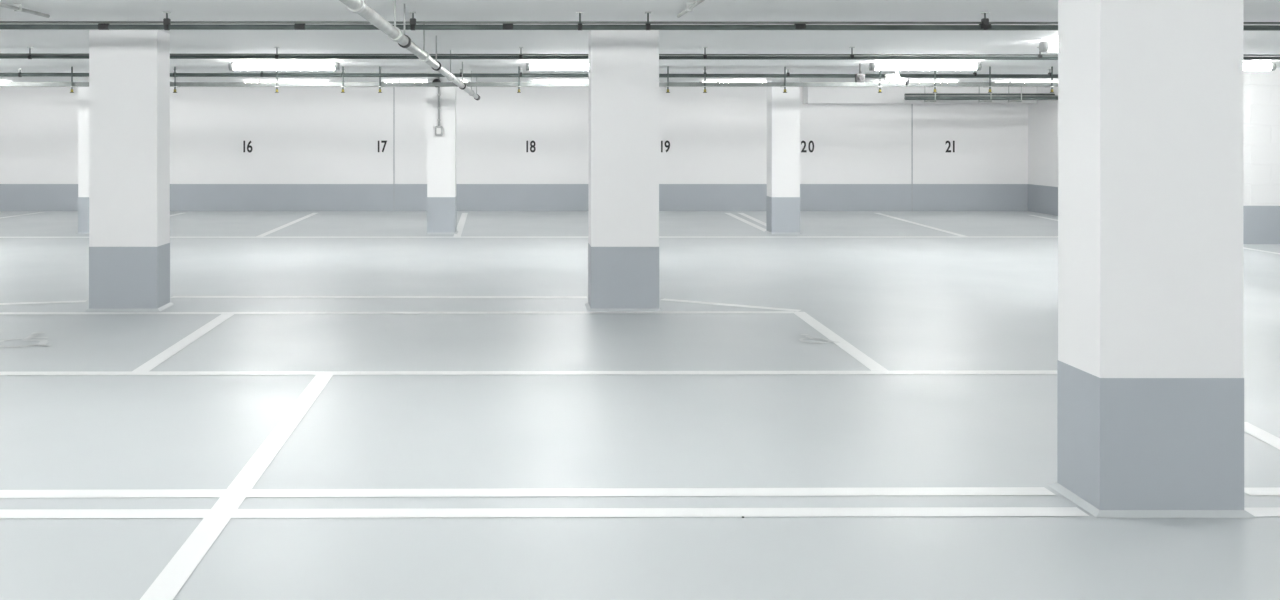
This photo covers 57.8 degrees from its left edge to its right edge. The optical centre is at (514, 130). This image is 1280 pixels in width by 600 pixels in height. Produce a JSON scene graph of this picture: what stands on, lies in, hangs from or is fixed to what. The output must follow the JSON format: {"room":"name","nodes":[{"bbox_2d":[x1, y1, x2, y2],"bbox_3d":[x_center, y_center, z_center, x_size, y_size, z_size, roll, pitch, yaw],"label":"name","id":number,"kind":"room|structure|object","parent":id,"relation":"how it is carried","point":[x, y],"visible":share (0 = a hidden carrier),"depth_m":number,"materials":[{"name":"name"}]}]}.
{"room":"parking garage","nodes":[
{"label":"parking garage","id":0,"kind":"room"},
{"bbox_2d":[0,87,1027,183],"bbox_3d":[-1.850,0.311,20.500,22.300,2.217,0.200,0,0,0],"label":"wall","id":1,"kind":"structure","parent":0,"point":[297,135],"depth_m":20.40,"materials":[{"name":"white paint"}]},
{"bbox_2d":[243,140,251,152],"bbox_3d":[-4.736,0.275,20.398,0.160,0.214,0.004,0,0,0],"label":"number","id":2,"kind":"object","parent":1,"relation":"attached to","point":[248,145],"visible":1,"depth_m":20.40,"materials":[{"name":"black paint"}]},
{"bbox_2d":[378,141,386,151],"bbox_3d":[-2.350,0.275,20.398,0.167,0.211,0.004,0,0,0],"label":"number","id":3,"kind":"object","parent":1,"relation":"attached to","point":[384,142],"visible":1,"depth_m":20.40,"materials":[{"name":"black paint"}]},
{"bbox_2d":[0,184,1027,210],"bbox_3d":[-1.850,1.180,20.398,22.300,0.480,0.004,0,0,0],"label":"lower wall band","id":4,"kind":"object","parent":1,"relation":"attached to","point":[13,197],"depth_m":20.40,"materials":[{"name":"grey paint"}]},
{"bbox_2d":[526,141,535,151],"bbox_3d":[0.284,0.275,20.398,0.164,0.212,0.004,0,0,0],"label":"number","id":5,"kind":"object","parent":1,"relation":"attached to","point":[531,142],"visible":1,"depth_m":20.40,"materials":[{"name":"black paint"}]},
{"bbox_2d":[661,141,669,152],"bbox_3d":[2.670,0.275,20.398,0.160,0.214,0.004,0,0,0],"label":"number","id":6,"kind":"object","parent":1,"relation":"attached to","point":[668,142],"visible":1,"depth_m":20.40,"materials":[{"name":"black paint"}]},
{"bbox_2d":[801,141,813,151],"bbox_3d":[5.189,0.275,20.398,0.235,0.212,0.004,0,0,0],"label":"number","id":7,"kind":"object","parent":1,"relation":"attached to","point":[804,142],"visible":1,"depth_m":20.40,"materials":[{"name":"black paint"}]},
{"bbox_2d":[912,104,912,210],"bbox_3d":[2.448,0.322,20.396,9.205,2.197,0.007,0,0,0],"label":"trim","id":8,"kind":"structure","parent":1,"relation":"attached to","point":[912,104],"depth_m":20.39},
{"bbox_2d":[803,87,1036,103],"bbox_3d":[7.104,-0.638,20.225,3.991,0.317,0.350,0,0,0],"label":"trim","id":9,"kind":"structure","parent":1,"relation":"attached to","point":[811,95],"depth_m":20.05,"materials":[{"name":"white paint"}]},
{"bbox_2d":[946,141,954,151],"bbox_3d":[7.716,0.275,20.398,0.163,0.209,0.004,0,0,0],"label":"number","id":10,"kind":"object","parent":1,"relation":"attached to","point":[947,150],"visible":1,"depth_m":20.40,"materials":[{"name":"black paint"}]},
{"bbox_2d":[0,211,1279,599],"bbox_3d":[1.000,1.520,7.700,28.400,0.200,25.800,0,0,0],"label":"floor","id":11,"kind":"structure","parent":0,"point":[915,303],"depth_m":5.82,"materials":[{"name":"grey concrete"}]},
{"bbox_2d":[0,332,49,346],"bbox_3d":[-3.347,1.417,7.788,0.362,0.001,0.608,0,0,-24],"label":"floor marking","id":12,"kind":"object","parent":11,"relation":"on","point":[42,342],"visible":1,"depth_m":7.78,"materials":[{"name":"white paint"}]},
{"bbox_2d":[76,77,88,233],"bbox_3d":[-5.827,0.311,16.015,0.446,2.217,0.390,0,0,0],"label":"concrete column","id":13,"kind":"structure","parent":11,"relation":"on","point":[83,92],"depth_m":15.85,"materials":[{"name":"white paint"}]},
{"bbox_2d":[84,30,173,311],"bbox_3d":[-3.090,0.311,9.235,0.596,2.217,0.390,0,0,0],"label":"concrete column","id":14,"kind":"structure","parent":11,"relation":"on","point":[129,70],"depth_m":9.07,"materials":[{"name":"white paint"}]},
{"bbox_2d":[425,77,457,233],"bbox_3d":[-1.017,0.311,16.015,0.446,2.217,0.390,0,0,0],"label":"concrete column","id":15,"kind":"structure","parent":11,"relation":"on","point":[441,150],"depth_m":15.85,"materials":[{"name":"white paint"}]},
{"bbox_2d":[433,77,442,135],"bbox_3d":[-1.067,-0.354,15.810,0.140,0.846,0.120,0,0,0],"label":"wall socket","id":16,"kind":"object","parent":15,"relation":"attached to","point":[438,129],"visible":0.72,"depth_m":15.81,"materials":[{"name":"grey plastic"}]},
{"bbox_2d":[585,30,661,311],"bbox_3d":[0.868,0.311,9.235,0.596,2.217,0.390,0,0,0],"label":"concrete column","id":17,"kind":"structure","parent":11,"relation":"on","point":[623,65],"depth_m":9.07,"materials":[{"name":"white paint"}]},
{"bbox_2d":[0,212,1279,599],"bbox_3d":[-1.378,1.417,11.597,21.645,0.001,16.890,0,0,0],"label":"parking lines","id":18,"kind":"object","parent":11,"relation":"on","point":[180,567],"visible":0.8,"depth_m":4.52,"materials":[{"name":"paint"}]},
{"bbox_2d":[764,73,801,233],"bbox_3d":[3.733,0.311,16.015,0.446,2.217,0.390,0,0,0],"label":"concrete column","id":19,"kind":"structure","parent":11,"relation":"on","point":[783,109],"depth_m":15.85,"materials":[{"name":"white paint"}]},
{"bbox_2d":[799,334,837,342],"bbox_3d":[2.013,1.417,7.831,0.217,0.001,0.365,0,0,-24],"label":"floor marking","id":20,"kind":"object","parent":11,"relation":"on","point":[801,339],"visible":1,"depth_m":7.81,"materials":[{"name":"white paint"}]},
{"bbox_2d":[1048,0,1255,517],"bbox_3d":[2.428,0.311,4.415,0.589,2.217,0.390,0,0,0],"label":"concrete column","id":21,"kind":"structure","parent":11,"relation":"on","point":[1150,380],"depth_m":4.25,"materials":[{"name":"white paint"}]},
{"bbox_2d":[0,0,1279,81],"bbox_3d":[1.000,-0.897,7.700,28.400,0.200,25.800,0,0,0],"label":"ceiling","id":22,"kind":"structure","parent":0,"point":[11,40],"depth_m":9.70,"materials":[{"name":"paint"}]},
{"bbox_2d":[0,2,49,17],"bbox_3d":[-3.110,-0.773,4.630,0.040,0.046,6.060,0,0,0],"label":"pipe","id":23,"kind":"object","parent":22,"relation":"attached to","point":[17,7],"visible":1,"depth_m":7.20,"materials":[{"name":"metal"}]},
{"bbox_2d":[228,61,339,70],"bbox_3d":[-2.620,-0.741,13.070,1.250,0.110,0.092,0,0,0],"label":"lamp","id":24,"kind":"object","parent":22,"relation":"attached to","point":[251,65],"visible":1,"depth_m":13.04,"materials":[{"name":"white plastic"}]},
{"bbox_2d":[245,80,327,81],"bbox_3d":[-3.600,-0.757,18.100,1.400,0.078,0.060,0,0,0],"label":"lamp","id":25,"kind":"object","parent":22,"relation":"attached to","point":[258,80],"visible":0.31,"depth_m":18.07,"materials":[{"name":"white plastic"}]},
{"bbox_2d":[339,0,479,99],"bbox_3d":[-0.670,-0.623,8.720,0.089,0.346,16.442,0,0,1],"label":"drain pipe","id":26,"kind":"object","parent":22,"relation":"attached to","point":[360,7],"visible":0.98,"depth_m":6.96,"materials":[{"name":"metal"}]},
{"bbox_2d":[385,80,466,81],"bbox_3d":[-1.400,-0.757,18.100,1.400,0.078,0.060,0,0,0],"label":"lamp","id":27,"kind":"object","parent":22,"relation":"attached to","point":[398,80],"visible":0.23,"depth_m":18.07,"materials":[{"name":"white plastic"}]},
{"bbox_2d":[0,67,1057,92],"bbox_3d":[-1.925,-0.634,14.284,21.750,0.324,0.181,0,0,0],"label":"ceiling pipe","id":28,"kind":"object","parent":22,"relation":"attached to","point":[71,84],"visible":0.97,"depth_m":14.23,"materials":[{"name":"metal"}]},
{"bbox_2d":[0,69,1057,77],"bbox_3d":[-1.925,-0.737,14.750,21.750,0.119,0.058,0,0,0],"label":"pipe","id":29,"kind":"object","parent":22,"relation":"attached to","point":[788,75],"visible":0.68,"depth_m":14.73,"materials":[{"name":"metal"}]},
{"bbox_2d":[526,61,587,70],"bbox_3d":[0.750,-0.741,13.070,1.250,0.110,0.092,0,0,0],"label":"lamp","id":30,"kind":"object","parent":22,"relation":"attached to","point":[548,65],"visible":0.57,"depth_m":13.04,"materials":[{"name":"white plastic"}]},
{"bbox_2d":[533,80,587,81],"bbox_3d":[0.940,-0.757,18.100,1.400,0.078,0.060,0,0,0],"label":"lamp","id":31,"kind":"object","parent":22,"relation":"attached to","point":[547,80],"visible":0.19,"depth_m":18.07,"materials":[{"name":"white plastic"}]},
{"bbox_2d":[0,12,1279,30],"bbox_3d":[-0.750,-0.734,7.700,16.500,0.126,0.047,0,0,0],"label":"pipe","id":32,"kind":"object","parent":22,"relation":"attached to","point":[166,24],"visible":0.89,"depth_m":7.68,"materials":[{"name":"metal"}]},
{"bbox_2d":[0,47,1279,59],"bbox_3d":[-1.500,-0.733,10.924,21.000,0.127,0.088,0,0,0],"label":"pipe","id":33,"kind":"object","parent":22,"relation":"attached to","point":[29,55],"visible":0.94,"depth_m":10.89,"materials":[{"name":"metal"}]},
{"bbox_2d":[677,0,704,17],"bbox_3d":[1.090,-0.773,4.630,0.040,0.046,6.060,0,0,0],"label":"pipe","id":34,"kind":"object","parent":22,"relation":"attached to","point":[689,7],"visible":1,"depth_m":7.19,"materials":[{"name":"metal"}]},
{"bbox_2d":[702,80,766,81],"bbox_3d":[3.600,-0.757,18.100,1.400,0.078,0.060,0,0,0],"label":"lamp","id":35,"kind":"object","parent":22,"relation":"attached to","point":[716,80],"visible":0.15,"depth_m":18.07,"materials":[{"name":"white plastic"}]},
{"bbox_2d":[855,64,864,81],"bbox_3d":[4.080,-0.687,13.590,0.100,0.220,0.100,0,0,0],"label":"junction box","id":36,"kind":"object","parent":22,"relation":"attached to","point":[859,77],"visible":1,"depth_m":13.56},
{"bbox_2d":[885,70,908,85],"bbox_3d":[4.465,-0.658,13.437,0.282,0.277,0.142,0,0,34],"label":"security camera","id":37,"kind":"object","parent":22,"relation":"attached to","point":[895,78],"visible":0.81,"depth_m":13.41,"materials":[{"name":"white plastic"}]},
{"bbox_2d":[873,80,956,81],"bbox_3d":[6.300,-0.757,18.100,1.400,0.078,0.060,0,0,0],"label":"lamp","id":38,"kind":"object","parent":22,"relation":"attached to","point":[940,80],"visible":0.27,"depth_m":18.07,"materials":[{"name":"white plastic"}]},
{"bbox_2d":[869,61,981,70],"bbox_3d":[4.660,-0.741,13.070,1.250,0.110,0.092,0,0,0],"label":"lamp","id":39,"kind":"object","parent":22,"relation":"attached to","point":[892,65],"visible":1,"depth_m":13.04,"materials":[{"name":"white plastic"}]},
{"bbox_2d":[904,87,1057,102],"bbox_3d":[7.730,-0.637,19.100,2.640,0.318,0.500,0,0,0],"label":"cable tray","id":40,"kind":"object","parent":22,"relation":"attached to","point":[924,96],"visible":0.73,"depth_m":18.89,"materials":[{"name":"metal"}]},
{"bbox_2d":[994,80,1057,81],"bbox_3d":[8.200,-0.757,18.100,1.400,0.078,0.060,0,0,0],"label":"lamp","id":41,"kind":"object","parent":22,"relation":"attached to","point":[1007,80],"visible":0.19,"depth_m":18.07,"materials":[{"name":"white plastic"}]},
{"bbox_2d":[1039,41,1057,51],"bbox_3d":[5.200,-0.741,10.000,1.250,0.110,0.092,0,0,0],"label":"lamp","id":42,"kind":"object","parent":22,"relation":"attached to","point":[1048,46],"visible":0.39,"depth_m":9.97,"materials":[{"name":"white plastic"}]},
{"bbox_2d":[1243,61,1276,70],"bbox_3d":[8.000,-0.741,13.070,1.250,0.110,0.092,0,0,0],"label":"lamp","id":43,"kind":"object","parent":22,"relation":"attached to","point":[1250,65],"visible":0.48,"depth_m":13.04,"materials":[{"name":"white plastic"}]},
{"bbox_2d":[1028,87,1057,186],"bbox_3d":[9.200,0.311,17.525,0.200,2.217,5.750,0,0,0],"label":"wall","id":44,"kind":"structure","parent":0,"point":[1042,115],"depth_m":19.80,"materials":[{"name":"white paint"}]},
{"bbox_2d":[1028,184,1057,215],"bbox_3d":[9.098,1.180,17.525,0.004,0.480,5.750,0,0,0],"label":"baseboard","id":45,"kind":"structure","parent":44,"relation":"attached to","point":[1041,199],"depth_m":19.79,"materials":[{"name":"grey paint"}]},
{"bbox_2d":[1243,68,1279,205],"bbox_3d":[12.050,0.311,14.550,5.900,2.217,0.200,0,0,0],"label":"wall","id":46,"kind":"structure","parent":0,"point":[1261,88],"depth_m":14.45,"materials":[{"name":"white paint"}]},
{"bbox_2d":[1243,206,1279,243],"bbox_3d":[12.050,1.180,14.448,5.900,0.480,0.004,0,0,0],"label":"baseboard","id":47,"kind":"structure","parent":46,"relation":"attached to","point":[1261,224],"depth_m":14.45,"materials":[{"name":"grey paint"}]}
]}

